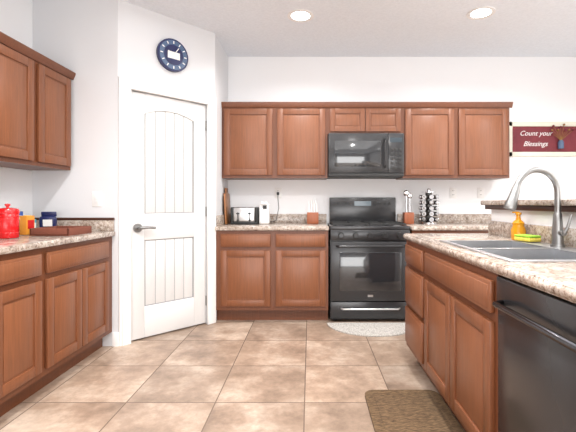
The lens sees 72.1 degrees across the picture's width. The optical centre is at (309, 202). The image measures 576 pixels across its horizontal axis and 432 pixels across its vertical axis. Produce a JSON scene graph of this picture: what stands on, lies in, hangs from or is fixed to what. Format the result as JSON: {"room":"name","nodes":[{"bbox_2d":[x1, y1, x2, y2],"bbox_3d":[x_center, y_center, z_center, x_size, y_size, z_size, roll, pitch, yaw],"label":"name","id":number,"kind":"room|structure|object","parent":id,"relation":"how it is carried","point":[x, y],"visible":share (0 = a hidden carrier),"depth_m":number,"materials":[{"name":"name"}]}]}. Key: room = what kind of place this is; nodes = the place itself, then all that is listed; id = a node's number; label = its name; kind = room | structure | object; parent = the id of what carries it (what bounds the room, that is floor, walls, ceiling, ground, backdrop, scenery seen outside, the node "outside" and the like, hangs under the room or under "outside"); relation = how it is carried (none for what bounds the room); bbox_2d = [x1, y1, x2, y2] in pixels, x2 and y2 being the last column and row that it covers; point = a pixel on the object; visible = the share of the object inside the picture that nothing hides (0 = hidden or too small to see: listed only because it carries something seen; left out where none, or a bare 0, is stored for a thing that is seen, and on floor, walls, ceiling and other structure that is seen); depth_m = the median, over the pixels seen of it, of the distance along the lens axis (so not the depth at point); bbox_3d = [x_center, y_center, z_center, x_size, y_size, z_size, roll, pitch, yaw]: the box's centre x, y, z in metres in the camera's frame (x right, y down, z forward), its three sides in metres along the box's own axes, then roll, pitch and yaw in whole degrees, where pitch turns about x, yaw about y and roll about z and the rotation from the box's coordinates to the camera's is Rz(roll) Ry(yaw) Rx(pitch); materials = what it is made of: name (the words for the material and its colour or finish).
{"room":"kitchen","nodes":[
{"label":"kitchen","id":0,"kind":"room"},
{"bbox_2d":[0,0,31,215],"bbox_3d":[-2.250,-0.240,-0.125,0.120,2.740,8.950,0,0,0],"label":"wall","id":1,"kind":"structure","parent":0,"point":[15,24],"depth_m":2.96,"materials":[{"name":"white paint"}]},
{"bbox_2d":[0,31,39,166],"bbox_3d":[-2.021,-0.640,2.481,0.332,0.770,0.410,0,0,0],"label":"upper cabinet","id":2,"kind":"object","parent":1,"relation":"attached to","point":[35,110],"depth_m":2.53,"materials":[{"name":"brown wood"}]},
{"bbox_2d":[6,54,75,169],"bbox_3d":[-2.021,-0.640,2.891,0.332,0.770,0.410,0,0,0],"label":"upper cabinet","id":3,"kind":"object","parent":1,"relation":"attached to","point":[55,79],"depth_m":2.89,"materials":[{"name":"brown wood"}]},
{"bbox_2d":[112,332,118,346],"bbox_3d":[0.705,1.075,-0.125,5.790,0.110,8.950,0,0,0],"label":"baseboard","id":4,"kind":"structure","parent":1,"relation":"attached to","point":[115,339],"depth_m":3.11,"materials":[{"name":"white wood"}]},
{"bbox_2d":[32,0,227,345],"bbox_3d":[-1.545,-0.240,3.735,1.290,2.740,1.230,0,0,0],"label":"wall","id":5,"kind":"structure","parent":0,"point":[98,47],"depth_m":3.12,"materials":[{"name":"white paint"}]},
{"bbox_2d":[35,218,114,229],"bbox_3d":[-1.855,0.177,3.105,0.628,0.085,0.019,0,0,0],"label":"backsplash","id":6,"kind":"structure","parent":5,"relation":"attached to","point":[96,223],"depth_m":3.10,"materials":[{"name":"beige stone"}]},
{"bbox_2d":[92,192,101,206],"bbox_3d":[-1.680,-0.030,3.114,0.075,0.118,0.012,0,0,0],"label":"switch plate","id":7,"kind":"object","parent":5,"relation":"attached to","point":[96,199],"visible":1,"depth_m":3.11,"materials":[{"name":"white plastic"}]},
{"bbox_2d":[119,76,215,345],"bbox_3d":[-1.197,0.065,3.426,0.028,2.130,0.876,0,0,44],"label":"door frame","id":8,"kind":"structure","parent":5,"relation":"attached to","point":[127,86],"depth_m":3.16,"materials":[{"name":"white wood"}]},
{"bbox_2d":[131,91,206,340],"bbox_3d":[-1.225,0.104,3.457,0.521,2.028,0.525,0,0,0],"label":"pantry door","id":9,"kind":"structure","parent":5,"relation":"in","point":[168,214],"depth_m":3.43,"materials":[{"name":"white wood"}]},
{"bbox_2d":[156,38,187,71],"bbox_3d":[-1.186,-1.280,3.426,0.040,0.280,0.280,0,0,44],"label":"wall clock","id":10,"kind":"object","parent":5,"relation":"attached to","point":[172,54],"visible":0.96,"depth_m":3.41,"materials":[{"name":"blue plastic"}]},
{"bbox_2d":[0,310,465,431],"bbox_3d":[0.705,1.190,-0.125,6.030,0.120,9.190,0,0,0],"label":"floor","id":11,"kind":"structure","parent":0,"point":[270,376],"depth_m":2.49,"materials":[{"name":"tile"}]},
{"bbox_2d":[0,246,47,416],"bbox_3d":[-1.862,0.695,2.099,0.649,0.870,0.400,0,0,0],"label":"base cabinet","id":12,"kind":"object","parent":11,"relation":"on","point":[23,273],"depth_m":2.14,"materials":[{"name":"brown wood"}]},
{"bbox_2d":[48,234,114,383],"bbox_3d":[-1.862,0.695,2.707,0.649,0.870,0.815,0,0,0],"label":"base cabinet","id":13,"kind":"object","parent":11,"relation":"on","point":[55,307],"depth_m":2.63,"materials":[{"name":"brown wood"}]},
{"bbox_2d":[0,230,114,253],"bbox_3d":[-1.849,0.240,1.302,0.638,0.040,3.625,0,0,0],"label":"countertop","id":14,"kind":"structure","parent":13,"relation":"on","point":[22,242],"depth_m":2.38,"materials":[{"name":"beige stone"}]},
{"bbox_2d":[0,203,19,238],"bbox_3d":[-1.890,0.111,2.470,0.126,0.215,0.126,0,0,0],"label":"canister","id":15,"kind":"object","parent":14,"relation":"on","point":[9,222],"visible":1,"depth_m":2.43,"materials":[{"name":"ceramic"}]},
{"bbox_2d":[19,211,22,234],"bbox_3d":[-2.030,0.137,2.720,0.053,0.162,0.090,0,0,0],"label":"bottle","id":16,"kind":"object","parent":14,"relation":"on","point":[21,213],"visible":0.1,"depth_m":2.73,"materials":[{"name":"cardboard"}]},
{"bbox_2d":[20,215,34,234],"bbox_3d":[-1.960,0.152,2.740,0.053,0.132,0.080,0,0,0],"label":"snack box","id":17,"kind":"object","parent":14,"relation":"on","point":[27,222],"visible":0.77,"depth_m":2.70,"materials":[{"name":"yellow cardboard"}]},
{"bbox_2d":[39,212,56,226],"bbox_3d":[-1.960,0.141,2.959,0.110,0.151,0.072,0,0,-17],"label":"jar","id":18,"kind":"object","parent":14,"relation":"on","point":[47,219],"visible":0.77,"depth_m":2.94,"materials":[{"name":"plastic"}]},
{"bbox_2d":[29,226,91,235],"bbox_3d":[-1.730,0.193,2.760,0.260,0.050,0.280,0,0,0],"label":"tray","id":19,"kind":"object","parent":14,"relation":"on","point":[59,231],"visible":0.98,"depth_m":2.62,"materials":[{"name":"brown wood"}]},
{"bbox_2d":[215,214,328,319],"bbox_3d":[-0.357,0.625,4.029,1.079,1.010,0.637,0,0,0],"label":"base cabinet","id":20,"kind":"object","parent":11,"relation":"on","point":[277,269],"visible":0.98,"depth_m":3.73,"materials":[{"name":"brown wood"}]},
{"bbox_2d":[223,188,230,223],"bbox_3d":[-0.870,0.030,4.160,0.036,0.375,0.250,0,0,0],"label":"cutting board","id":21,"kind":"object","parent":20,"relation":"on","point":[227,208],"visible":0.96,"depth_m":4.12,"materials":[{"name":"brown wood"}]},
{"bbox_2d":[231,207,258,223],"bbox_3d":[-0.675,0.129,4.109,0.274,0.174,0.193,0,0,0],"label":"toaster","id":22,"kind":"object","parent":20,"relation":"on","point":[244,215],"visible":0.98,"depth_m":4.04,"materials":[{"name":"metal"}]},
{"bbox_2d":[259,192,278,223],"bbox_3d":[-0.432,0.050,4.200,0.191,0.337,0.281,0,0,0],"label":"can opener","id":23,"kind":"object","parent":20,"relation":"on","point":[264,212],"visible":0.98,"depth_m":4.08,"materials":[{"name":"white plastic"}]},
{"bbox_2d":[307,199,318,223],"bbox_3d":[0.030,0.088,4.160,0.120,0.260,0.100,0,0,0],"label":"knife block","id":24,"kind":"object","parent":20,"relation":"on","point":[313,217],"visible":1,"depth_m":4.11,"materials":[{"name":"brown wood"}]},
{"bbox_2d":[327,323,404,336],"bbox_3d":[0.570,1.125,3.515,0.820,0.009,0.370,0,0,0],"label":"area rug","id":25,"kind":"object","parent":11,"relation":"on","point":[376,329],"visible":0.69,"depth_m":3.53,"materials":[{"name":"white fabric"}]},
{"bbox_2d":[327,197,409,320],"bbox_3d":[0.570,0.535,4.005,0.754,1.190,0.671,0,0,0],"label":"range","id":26,"kind":"object","parent":11,"relation":"on","point":[367,262],"visible":0.98,"depth_m":3.72,"materials":[{"name":"metal"}]},
{"bbox_2d":[365,390,464,431],"bbox_3d":[0.537,1.121,1.830,0.435,0.017,1.060,0,0,0],"label":"area rug","id":27,"kind":"object","parent":11,"relation":"on","point":[409,411],"visible":1,"depth_m":2.10,"materials":[{"name":"brown fabric"}]},
{"bbox_2d":[410,230,464,232],"bbox_3d":[1.198,0.695,4.028,0.460,0.870,0.623,0,0,0],"label":"base cabinet","id":28,"kind":"object","parent":11,"relation":"on","point":[411,231],"depth_m":3.74,"materials":[{"name":"brown wood"}]},
{"bbox_2d":[406,222,487,229],"bbox_3d":[2.268,0.240,4.019,2.620,0.040,0.619,0,0,0],"label":"countertop","id":29,"kind":"structure","parent":28,"relation":"on","point":[440,225],"depth_m":3.72,"materials":[{"name":"beige stone"}]},
{"bbox_2d":[402,190,413,223],"bbox_3d":[1.034,0.042,4.160,0.102,0.352,0.100,0,0,0],"label":"utensil holder","id":30,"kind":"object","parent":29,"relation":"on","point":[407,217],"visible":0.96,"depth_m":4.11,"materials":[{"name":"brown wood"}]},
{"bbox_2d":[419,189,438,223],"bbox_3d":[1.245,0.033,4.140,0.201,0.370,0.201,0,0,0],"label":"spice rack","id":31,"kind":"object","parent":29,"relation":"on","point":[428,202],"visible":1,"depth_m":4.08,"materials":[{"name":"silver metal"}]},
{"bbox_2d":[405,239,497,402],"bbox_3d":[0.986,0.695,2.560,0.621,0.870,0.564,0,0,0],"label":"base cabinet","id":32,"kind":"object","parent":11,"relation":"on","point":[451,325],"depth_m":1.92,"materials":[{"name":"brown wood"}]},
{"bbox_2d":[403,233,575,303],"bbox_3d":[0.986,0.240,1.500,0.621,0.040,2.720,0,0,0],"label":"countertop","id":33,"kind":"structure","parent":32,"relation":"on","point":[556,279],"depth_m":1.41,"materials":[{"name":"beige stone"}]},
{"bbox_2d":[439,239,575,306],"bbox_3d":[1.005,0.311,1.875,0.519,0.193,0.810,0,0,0],"label":"sink","id":34,"kind":"object","parent":33,"relation":"in","point":[471,279],"depth_m":1.86,"materials":[{"name":"grey metal"}]},
{"bbox_2d":[511,212,525,239],"bbox_3d":[1.232,0.135,2.335,0.080,0.167,0.080,0,0,0],"label":"soap bottle","id":35,"kind":"object","parent":33,"relation":"on","point":[518,224],"visible":0.9,"depth_m":2.31,"materials":[{"name":"orange plastic"}]},
{"bbox_2d":[514,234,540,241],"bbox_3d":[1.205,0.194,2.190,0.075,0.034,0.120,0,0,-11],"label":"sponge","id":36,"kind":"object","parent":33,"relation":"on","point":[527,238],"visible":1,"depth_m":2.15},
{"bbox_2d":[504,167,574,246],"bbox_3d":[1.087,0.019,1.910,0.311,0.390,0.103,0,0,0],"label":"faucet","id":37,"kind":"object","parent":33,"relation":"on","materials":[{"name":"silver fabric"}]},
{"bbox_2d":[465,230,487,232],"bbox_3d":[1.658,0.695,4.028,0.460,0.870,0.623,0,0,0],"label":"base cabinet","id":38,"kind":"object","parent":11,"relation":"on","point":[466,231],"depth_m":3.74,"materials":[{"name":"brown wood"}]},
{"bbox_2d":[481,199,575,228],"bbox_3d":[1.498,0.556,1.515,0.505,1.148,2.750,0,0,0],"label":"breakfast bar","id":39,"kind":"object","parent":11,"relation":"on","point":[537,212],"visible":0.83,"depth_m":2.26,"materials":[{"name":"white paint"}]},
{"bbox_2d":[492,276,575,431],"bbox_3d":[0.955,0.699,1.155,0.630,0.862,0.602,0,0,0],"label":"dishwasher","id":40,"kind":"object","parent":11,"relation":"on","point":[536,360],"visible":0.94,"depth_m":1.21,"materials":[{"name":"black metal"}]},
{"bbox_2d":[122,0,575,56],"bbox_3d":[0.705,-1.670,-0.125,6.030,0.120,9.190,0,0,0],"label":"ceiling","id":41,"kind":"structure","parent":0,"point":[396,28],"depth_m":3.63,"materials":[{"name":"white paint"}]},
{"bbox_2d":[287,9,313,21],"bbox_3d":[-0.080,-1.607,3.400,0.230,0.006,0.230,0,0,0],"label":"recessed light","id":42,"kind":"object","parent":41,"relation":"in","point":[299,15],"visible":1,"depth_m":3.39,"materials":[{"name":"white"}]},
{"bbox_2d":[466,6,495,19],"bbox_3d":[1.450,-1.607,3.350,0.230,0.006,0.230,0,0,0],"label":"recessed light","id":43,"kind":"object","parent":41,"relation":"in","point":[484,12],"visible":1,"depth_m":3.35,"materials":[{"name":"white"}]},
{"bbox_2d":[228,57,575,223],"bbox_3d":[0.705,-0.240,4.410,6.030,2.740,0.120,0,0,0],"label":"wall","id":44,"kind":"structure","parent":0,"point":[537,89],"depth_m":4.35,"materials":[{"name":"white paint"}]},
{"bbox_2d":[275,188,280,197],"bbox_3d":[-0.350,-0.110,4.345,0.075,0.118,0.010,0,0,0],"label":"electrical outlet","id":45,"kind":"object","parent":44,"relation":"attached to","point":[276,191],"visible":0.92,"depth_m":4.34,"materials":[{"name":"white plastic"}]},
{"bbox_2d":[221,102,512,179],"bbox_3d":[0.581,-0.640,4.175,2.956,0.770,0.341,0,0,0],"label":"upper cabinet","id":46,"kind":"object","parent":44,"relation":"attached to","point":[289,140],"visible":1,"depth_m":4.01,"materials":[{"name":"brown wood"}]},
{"bbox_2d":[327,133,403,178],"bbox_3d":[0.564,-0.481,4.128,0.755,0.433,0.435,0,0,0],"label":"microwave","id":47,"kind":"object","parent":46,"relation":"attached to","point":[365,155],"visible":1,"depth_m":3.95,"materials":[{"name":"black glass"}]},
{"bbox_2d":[450,188,456,197],"bbox_3d":[1.575,-0.110,4.345,0.075,0.118,0.010,0,0,0],"label":"electrical outlet","id":48,"kind":"object","parent":44,"relation":"attached to","point":[453,192],"visible":1,"depth_m":4.34,"materials":[{"name":"white plastic"}]},
{"bbox_2d":[477,188,483,197],"bbox_3d":[1.880,-0.110,4.345,0.075,0.118,0.010,0,0,0],"label":"electrical outlet","id":49,"kind":"object","parent":44,"relation":"attached to","point":[480,192],"visible":1,"depth_m":4.34,"materials":[{"name":"white plastic"}]},
{"bbox_2d":[526,189,531,199],"bbox_3d":[2.410,-0.090,4.345,0.075,0.118,0.010,0,0,0],"label":"electrical outlet","id":50,"kind":"object","parent":44,"relation":"attached to","point":[528,194],"visible":0.92,"depth_m":4.34,"materials":[{"name":"white plastic"}]},
{"bbox_2d":[509,122,575,156],"bbox_3d":[2.605,-0.700,4.317,0.870,0.380,0.064,0,0,0],"label":"wall sign","id":51,"kind":"object","parent":44,"relation":"attached to","point":[542,139],"visible":0.98,"depth_m":4.34,"materials":[{"name":"red plastic"}]},
{"bbox_2d":[487,220,575,246],"bbox_3d":[1.288,0.173,1.487,0.018,0.095,2.695,0,0,0],"label":"backsplash","id":52,"kind":"structure","parent":0,"relation":"attached to","point":[494,227],"depth_m":2.32,"materials":[{"name":"beige stone"}]}
]}

